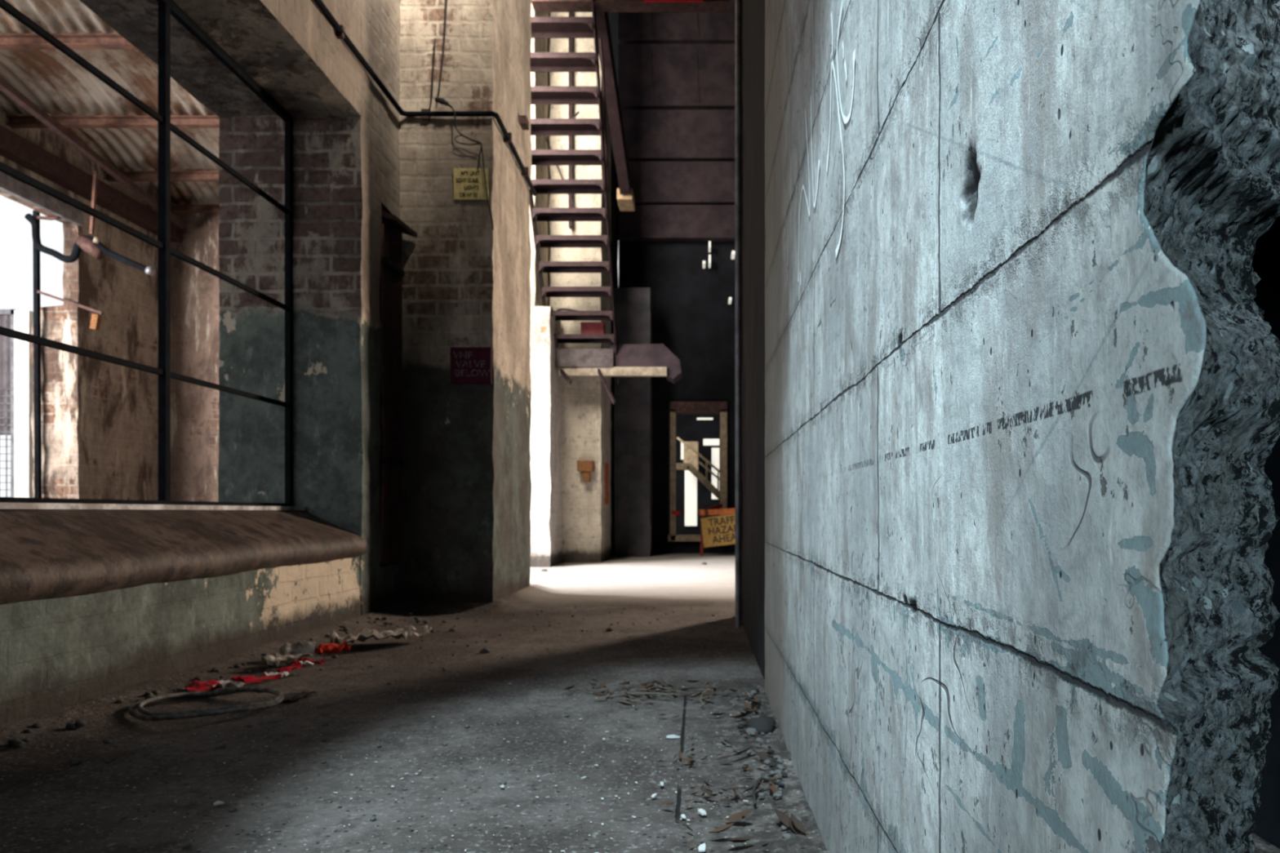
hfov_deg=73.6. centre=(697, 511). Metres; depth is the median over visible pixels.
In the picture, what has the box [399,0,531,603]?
brick pillar
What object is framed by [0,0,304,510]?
window
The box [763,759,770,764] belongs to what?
stone
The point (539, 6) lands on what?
overhead beam
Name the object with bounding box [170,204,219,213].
beam
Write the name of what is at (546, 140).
rod
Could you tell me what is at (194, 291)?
wall
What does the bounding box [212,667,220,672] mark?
stone
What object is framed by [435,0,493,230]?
cable
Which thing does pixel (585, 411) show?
wall
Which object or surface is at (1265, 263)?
wall
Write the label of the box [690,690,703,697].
dry leaf
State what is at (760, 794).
stone
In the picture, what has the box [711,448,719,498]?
window
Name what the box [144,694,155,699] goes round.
stone
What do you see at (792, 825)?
dry leaf
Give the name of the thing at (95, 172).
rod
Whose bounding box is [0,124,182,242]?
beam
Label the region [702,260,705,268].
window
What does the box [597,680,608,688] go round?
dry leaf
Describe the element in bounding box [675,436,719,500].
stair
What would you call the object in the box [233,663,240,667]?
stone
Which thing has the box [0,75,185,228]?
pipe
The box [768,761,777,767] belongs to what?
stone
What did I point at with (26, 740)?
stone
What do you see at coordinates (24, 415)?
post
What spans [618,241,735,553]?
wall
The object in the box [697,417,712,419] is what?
window
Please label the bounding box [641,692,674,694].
twig
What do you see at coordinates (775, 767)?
stone
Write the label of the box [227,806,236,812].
stone
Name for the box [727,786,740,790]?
dry leaf
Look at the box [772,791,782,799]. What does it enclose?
stone
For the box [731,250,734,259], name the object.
window
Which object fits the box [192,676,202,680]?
stone
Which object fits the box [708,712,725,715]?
dry leaf
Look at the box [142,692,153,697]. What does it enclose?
stone
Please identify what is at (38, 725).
stone
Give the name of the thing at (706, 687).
dry leaf
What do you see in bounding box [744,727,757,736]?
stone
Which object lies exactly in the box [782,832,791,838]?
stone
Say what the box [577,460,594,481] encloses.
bracket
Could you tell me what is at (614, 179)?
wall
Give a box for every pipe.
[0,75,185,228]
[24,213,155,275]
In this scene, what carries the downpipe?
attached to the wall at (585, 411)
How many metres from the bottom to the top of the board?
0.527 m
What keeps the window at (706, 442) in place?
in the wall at (688, 428)
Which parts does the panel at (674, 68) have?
rust stain strip, rust stain strip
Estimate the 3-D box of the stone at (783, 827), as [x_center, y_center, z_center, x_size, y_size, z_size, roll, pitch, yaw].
[0.147,0.538,1.454,0.010,0.006,0.010,0,0,-34]
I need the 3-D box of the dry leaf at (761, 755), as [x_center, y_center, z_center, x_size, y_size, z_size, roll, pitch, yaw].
[0.139,0.527,1.844,0.035,0.018,0.011,0,0,25]
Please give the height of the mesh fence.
1.968 m
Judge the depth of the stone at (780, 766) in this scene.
1.79 m
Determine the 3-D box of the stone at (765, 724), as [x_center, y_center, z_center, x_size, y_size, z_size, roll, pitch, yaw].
[0.160,0.530,2.123,0.067,0.044,0.074,0,0,33]
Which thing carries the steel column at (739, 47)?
on the floor
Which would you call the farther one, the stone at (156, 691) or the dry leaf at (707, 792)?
the stone at (156, 691)
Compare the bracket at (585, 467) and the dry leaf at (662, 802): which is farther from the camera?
the bracket at (585, 467)
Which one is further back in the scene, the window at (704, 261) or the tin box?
the window at (704, 261)
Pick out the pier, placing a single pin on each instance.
(633, 407)
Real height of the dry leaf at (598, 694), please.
0.008 m
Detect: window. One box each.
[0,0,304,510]
[680,442,683,459]
[684,470,697,525]
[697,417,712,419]
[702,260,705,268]
[703,439,719,445]
[708,240,711,252]
[708,254,711,267]
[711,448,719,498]
[728,297,731,304]
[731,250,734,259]
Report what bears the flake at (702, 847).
on the floor
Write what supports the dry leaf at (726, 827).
on the floor
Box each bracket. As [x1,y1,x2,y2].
[518,115,528,129]
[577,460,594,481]
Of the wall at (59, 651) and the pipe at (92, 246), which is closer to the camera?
the wall at (59, 651)
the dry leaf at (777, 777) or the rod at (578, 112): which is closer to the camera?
the dry leaf at (777, 777)
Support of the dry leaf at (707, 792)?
on the floor
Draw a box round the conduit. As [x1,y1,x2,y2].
[313,0,537,195]
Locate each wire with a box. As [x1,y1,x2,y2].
[428,37,435,110]
[751,777,784,804]
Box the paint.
[604,462,608,504]
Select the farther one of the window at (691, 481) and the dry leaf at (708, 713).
the window at (691, 481)
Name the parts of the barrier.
leg, sign panel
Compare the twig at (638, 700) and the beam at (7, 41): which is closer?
the twig at (638, 700)
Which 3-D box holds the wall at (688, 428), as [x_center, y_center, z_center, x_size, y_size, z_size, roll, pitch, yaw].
[0.000,-1.200,14.150,3.400,3.500,5.100,0,0,0]
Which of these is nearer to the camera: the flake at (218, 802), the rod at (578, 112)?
the flake at (218, 802)
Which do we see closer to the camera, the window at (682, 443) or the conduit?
the conduit
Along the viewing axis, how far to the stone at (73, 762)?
1.85 m
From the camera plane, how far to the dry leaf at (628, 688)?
2.53 m
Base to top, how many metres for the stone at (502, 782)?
0.009 m
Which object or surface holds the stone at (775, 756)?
on the floor
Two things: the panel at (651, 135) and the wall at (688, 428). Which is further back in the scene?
the wall at (688, 428)
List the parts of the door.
post, post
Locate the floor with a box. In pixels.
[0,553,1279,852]
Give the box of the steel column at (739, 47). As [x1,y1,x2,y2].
[735,0,742,627]
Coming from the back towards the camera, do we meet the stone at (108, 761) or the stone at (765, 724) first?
the stone at (765, 724)
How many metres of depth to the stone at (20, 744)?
1.92 m
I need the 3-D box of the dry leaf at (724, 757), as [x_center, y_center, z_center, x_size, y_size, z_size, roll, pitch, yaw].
[0.061,0.528,1.841,0.029,0.006,0.009,0,0,10]
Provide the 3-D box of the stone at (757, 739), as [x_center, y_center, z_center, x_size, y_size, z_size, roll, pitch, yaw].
[0.146,0.542,2.025,0.020,0.014,0.018,0,0,16]
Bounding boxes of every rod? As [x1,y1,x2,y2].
[88,170,97,234]
[545,135,575,207]
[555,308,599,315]
[571,111,579,118]
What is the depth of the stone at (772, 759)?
1.84 m
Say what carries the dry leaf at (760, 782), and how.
on the floor
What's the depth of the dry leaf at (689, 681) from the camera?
2.63 m
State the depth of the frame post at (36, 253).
7.10 m
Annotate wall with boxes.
[0,0,400,725]
[0,106,158,500]
[170,213,220,502]
[529,2,550,306]
[529,306,561,567]
[549,12,611,562]
[610,12,617,157]
[610,143,617,557]
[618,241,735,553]
[669,404,719,534]
[742,0,1279,852]
[1251,216,1279,848]
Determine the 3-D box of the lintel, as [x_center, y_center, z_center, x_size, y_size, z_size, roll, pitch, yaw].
[-5.173,-2.455,2.080,0.045,0.110,10.160,0,0,0]
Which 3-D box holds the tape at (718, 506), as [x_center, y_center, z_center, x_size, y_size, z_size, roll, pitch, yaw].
[0.200,-0.042,10.935,0.010,0.134,0.589,0,0,24]
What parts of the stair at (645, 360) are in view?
kick plate, handrail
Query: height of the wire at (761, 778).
0.025 m
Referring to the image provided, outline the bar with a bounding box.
[36,290,103,330]
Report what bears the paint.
attached to the wall at (585, 411)
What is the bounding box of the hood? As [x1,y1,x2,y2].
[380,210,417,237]
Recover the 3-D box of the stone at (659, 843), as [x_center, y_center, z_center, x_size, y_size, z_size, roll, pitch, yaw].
[-0.063,0.546,1.402,0.010,0.007,0.011,0,0,8]
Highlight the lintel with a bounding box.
[0,172,84,226]
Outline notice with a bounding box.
[453,168,488,199]
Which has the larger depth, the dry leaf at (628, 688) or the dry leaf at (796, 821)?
the dry leaf at (628, 688)
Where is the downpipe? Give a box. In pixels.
[568,12,573,229]
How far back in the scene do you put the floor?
2.02 m
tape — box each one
[184,657,324,692]
[671,511,679,515]
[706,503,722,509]
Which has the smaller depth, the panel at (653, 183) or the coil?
the coil
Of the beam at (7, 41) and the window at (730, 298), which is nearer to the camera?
the beam at (7, 41)
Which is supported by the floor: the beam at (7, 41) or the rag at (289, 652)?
the rag at (289, 652)
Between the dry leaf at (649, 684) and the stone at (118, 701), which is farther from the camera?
the dry leaf at (649, 684)
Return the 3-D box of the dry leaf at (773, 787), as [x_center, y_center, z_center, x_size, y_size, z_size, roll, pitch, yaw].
[0.146,0.530,1.635,0.019,0.013,0.057,0,0,-6]
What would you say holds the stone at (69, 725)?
on the floor
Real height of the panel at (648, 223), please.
0.433 m
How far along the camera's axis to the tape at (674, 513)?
11.20 m
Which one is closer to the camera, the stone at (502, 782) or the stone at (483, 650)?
the stone at (502, 782)
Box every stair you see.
[529,0,682,404]
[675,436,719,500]
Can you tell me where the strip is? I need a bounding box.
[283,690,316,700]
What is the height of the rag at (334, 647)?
0.049 m
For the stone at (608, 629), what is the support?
on the floor
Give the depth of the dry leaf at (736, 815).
1.50 m
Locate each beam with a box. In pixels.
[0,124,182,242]
[170,204,219,213]
[531,0,729,12]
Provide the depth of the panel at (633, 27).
11.10 m
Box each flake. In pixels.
[213,800,224,805]
[666,734,679,738]
[697,808,706,815]
[697,843,706,852]
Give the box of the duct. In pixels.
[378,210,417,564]
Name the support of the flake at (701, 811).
on the floor
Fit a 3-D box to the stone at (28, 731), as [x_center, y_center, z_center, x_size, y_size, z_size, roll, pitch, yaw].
[-1.584,0.518,2.018,0.015,0.009,0.015,0,0,-35]
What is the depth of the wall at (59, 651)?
4.19 m
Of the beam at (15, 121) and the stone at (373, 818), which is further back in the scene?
the beam at (15, 121)
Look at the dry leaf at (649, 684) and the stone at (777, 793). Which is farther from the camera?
the dry leaf at (649, 684)
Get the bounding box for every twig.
[621,686,653,692]
[638,700,664,703]
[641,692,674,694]
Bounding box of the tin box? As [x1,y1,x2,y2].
[580,321,604,333]
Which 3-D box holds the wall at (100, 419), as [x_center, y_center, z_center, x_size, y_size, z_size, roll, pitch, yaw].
[-5.407,-1.358,2.754,0.435,3.896,11.519,0,0,0]
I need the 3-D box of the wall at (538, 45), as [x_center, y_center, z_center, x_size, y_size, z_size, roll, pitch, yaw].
[-2.157,-4.449,9.400,1.099,4.815,1.817,0,0,0]
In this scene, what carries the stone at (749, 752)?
on the floor
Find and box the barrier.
[698,508,735,555]
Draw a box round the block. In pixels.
[617,188,635,211]
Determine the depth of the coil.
2.29 m
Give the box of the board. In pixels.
[683,441,697,470]
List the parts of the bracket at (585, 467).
plate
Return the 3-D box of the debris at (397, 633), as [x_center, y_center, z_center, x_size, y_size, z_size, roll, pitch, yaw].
[-1.287,0.496,3.509,0.423,0.061,0.188,0,0,-41]
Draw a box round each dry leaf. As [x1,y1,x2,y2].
[591,693,607,696]
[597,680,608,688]
[617,701,631,705]
[618,686,634,691]
[638,682,652,691]
[660,801,673,804]
[671,686,676,693]
[678,750,681,758]
[681,758,693,760]
[685,680,698,682]
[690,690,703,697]
[702,788,714,796]
[703,685,711,692]
[707,822,734,833]
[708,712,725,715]
[719,755,733,758]
[720,798,731,801]
[724,810,751,821]
[725,836,753,843]
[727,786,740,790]
[731,711,751,718]
[733,746,751,755]
[744,702,751,709]
[754,751,767,759]
[755,775,762,791]
[768,781,777,793]
[769,776,782,780]
[774,808,791,827]
[788,817,798,834]
[790,813,805,834]
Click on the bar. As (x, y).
(37, 291)
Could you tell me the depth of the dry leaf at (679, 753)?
1.88 m
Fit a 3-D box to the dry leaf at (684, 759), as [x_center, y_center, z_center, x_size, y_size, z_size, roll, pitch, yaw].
[-0.022,0.536,1.845,0.028,0.004,0.010,0,0,-2]
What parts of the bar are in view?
wall bracket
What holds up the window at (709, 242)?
in the wall at (692, 315)
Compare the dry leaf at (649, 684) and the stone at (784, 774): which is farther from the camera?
the dry leaf at (649, 684)
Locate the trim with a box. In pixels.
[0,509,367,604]
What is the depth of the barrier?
10.60 m
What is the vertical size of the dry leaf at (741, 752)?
0.014 m
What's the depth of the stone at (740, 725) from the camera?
2.14 m
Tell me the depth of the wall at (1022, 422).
0.55 m
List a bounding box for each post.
[13,310,34,497]
[32,210,41,497]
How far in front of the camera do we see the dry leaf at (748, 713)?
2.21 m
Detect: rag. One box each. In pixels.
[260,640,315,666]
[315,640,352,654]
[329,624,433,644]
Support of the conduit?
attached to the wall at (59, 651)
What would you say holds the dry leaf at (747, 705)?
on the floor
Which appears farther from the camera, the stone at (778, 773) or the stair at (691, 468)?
the stair at (691, 468)
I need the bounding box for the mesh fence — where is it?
[0,309,17,497]
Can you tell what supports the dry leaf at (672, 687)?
on the floor
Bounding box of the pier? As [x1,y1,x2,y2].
[613,287,653,556]
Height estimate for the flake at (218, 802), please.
0.006 m
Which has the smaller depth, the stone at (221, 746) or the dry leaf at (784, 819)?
the dry leaf at (784, 819)
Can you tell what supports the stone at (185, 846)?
on the floor
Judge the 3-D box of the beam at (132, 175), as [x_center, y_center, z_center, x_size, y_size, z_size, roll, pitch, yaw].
[-3.800,-2.947,7.500,2.900,0.065,0.070,0,0,0]
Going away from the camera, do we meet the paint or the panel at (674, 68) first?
the paint
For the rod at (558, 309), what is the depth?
8.65 m
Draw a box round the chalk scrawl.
[797,1,855,282]
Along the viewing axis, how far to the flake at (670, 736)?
2.05 m
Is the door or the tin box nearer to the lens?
the tin box
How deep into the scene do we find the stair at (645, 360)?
7.97 m
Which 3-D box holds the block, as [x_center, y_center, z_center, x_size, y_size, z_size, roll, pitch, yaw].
[-0.735,-3.207,8.775,0.158,0.112,0.350,0,0,0]
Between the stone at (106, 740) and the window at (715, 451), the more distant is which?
the window at (715, 451)
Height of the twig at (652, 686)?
0.011 m
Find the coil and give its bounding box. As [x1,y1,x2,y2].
[127,686,284,720]
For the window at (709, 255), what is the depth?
11.07 m
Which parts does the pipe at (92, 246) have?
lever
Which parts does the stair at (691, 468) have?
handrail, handrail, handrail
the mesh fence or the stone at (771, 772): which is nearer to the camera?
the stone at (771, 772)
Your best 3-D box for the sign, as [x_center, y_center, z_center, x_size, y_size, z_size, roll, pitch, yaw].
[-1.251,-0.808,4.710,0.226,0.202,0.012,0,0,0]
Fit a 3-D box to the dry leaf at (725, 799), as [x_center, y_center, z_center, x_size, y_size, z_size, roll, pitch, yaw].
[0.053,0.536,1.587,0.021,0.004,0.006,0,0,30]
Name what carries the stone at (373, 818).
on the floor
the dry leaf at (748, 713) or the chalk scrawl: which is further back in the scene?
the dry leaf at (748, 713)
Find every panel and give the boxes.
[617,0,735,43]
[617,43,735,109]
[617,161,735,204]
[617,204,735,241]
[621,109,735,161]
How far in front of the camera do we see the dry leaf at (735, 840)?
1.38 m
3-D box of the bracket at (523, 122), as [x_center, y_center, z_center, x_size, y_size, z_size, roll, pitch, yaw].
[-1.117,-2.495,5.470,0.055,0.050,0.100,0,0,0]
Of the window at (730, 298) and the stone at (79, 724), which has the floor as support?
the stone at (79, 724)
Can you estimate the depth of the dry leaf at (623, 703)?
2.37 m
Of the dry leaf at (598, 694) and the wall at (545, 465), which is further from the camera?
the wall at (545, 465)
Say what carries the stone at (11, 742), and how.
on the floor
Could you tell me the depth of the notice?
4.71 m
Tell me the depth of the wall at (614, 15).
12.36 m
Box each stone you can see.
[7,737,22,746]
[12,741,25,747]
[22,737,30,742]
[23,728,31,733]
[31,722,44,728]
[66,721,75,728]
[68,757,82,765]
[75,720,86,728]
[102,738,111,743]
[104,759,111,763]
[115,698,123,703]
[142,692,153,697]
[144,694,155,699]
[151,689,159,694]
[181,842,191,848]
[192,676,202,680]
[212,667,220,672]
[218,744,225,748]
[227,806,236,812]
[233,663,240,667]
[369,816,376,821]
[479,648,490,653]
[499,780,506,785]
[605,626,613,631]
[656,841,662,846]
[737,723,744,728]
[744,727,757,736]
[745,715,776,734]
[746,749,754,755]
[755,737,763,741]
[758,792,764,796]
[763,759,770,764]
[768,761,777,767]
[768,770,775,774]
[770,757,777,761]
[772,766,780,770]
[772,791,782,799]
[773,755,781,759]
[773,772,782,778]
[776,764,784,769]
[780,771,787,777]
[780,825,787,830]
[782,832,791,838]
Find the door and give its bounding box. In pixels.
[667,401,727,541]

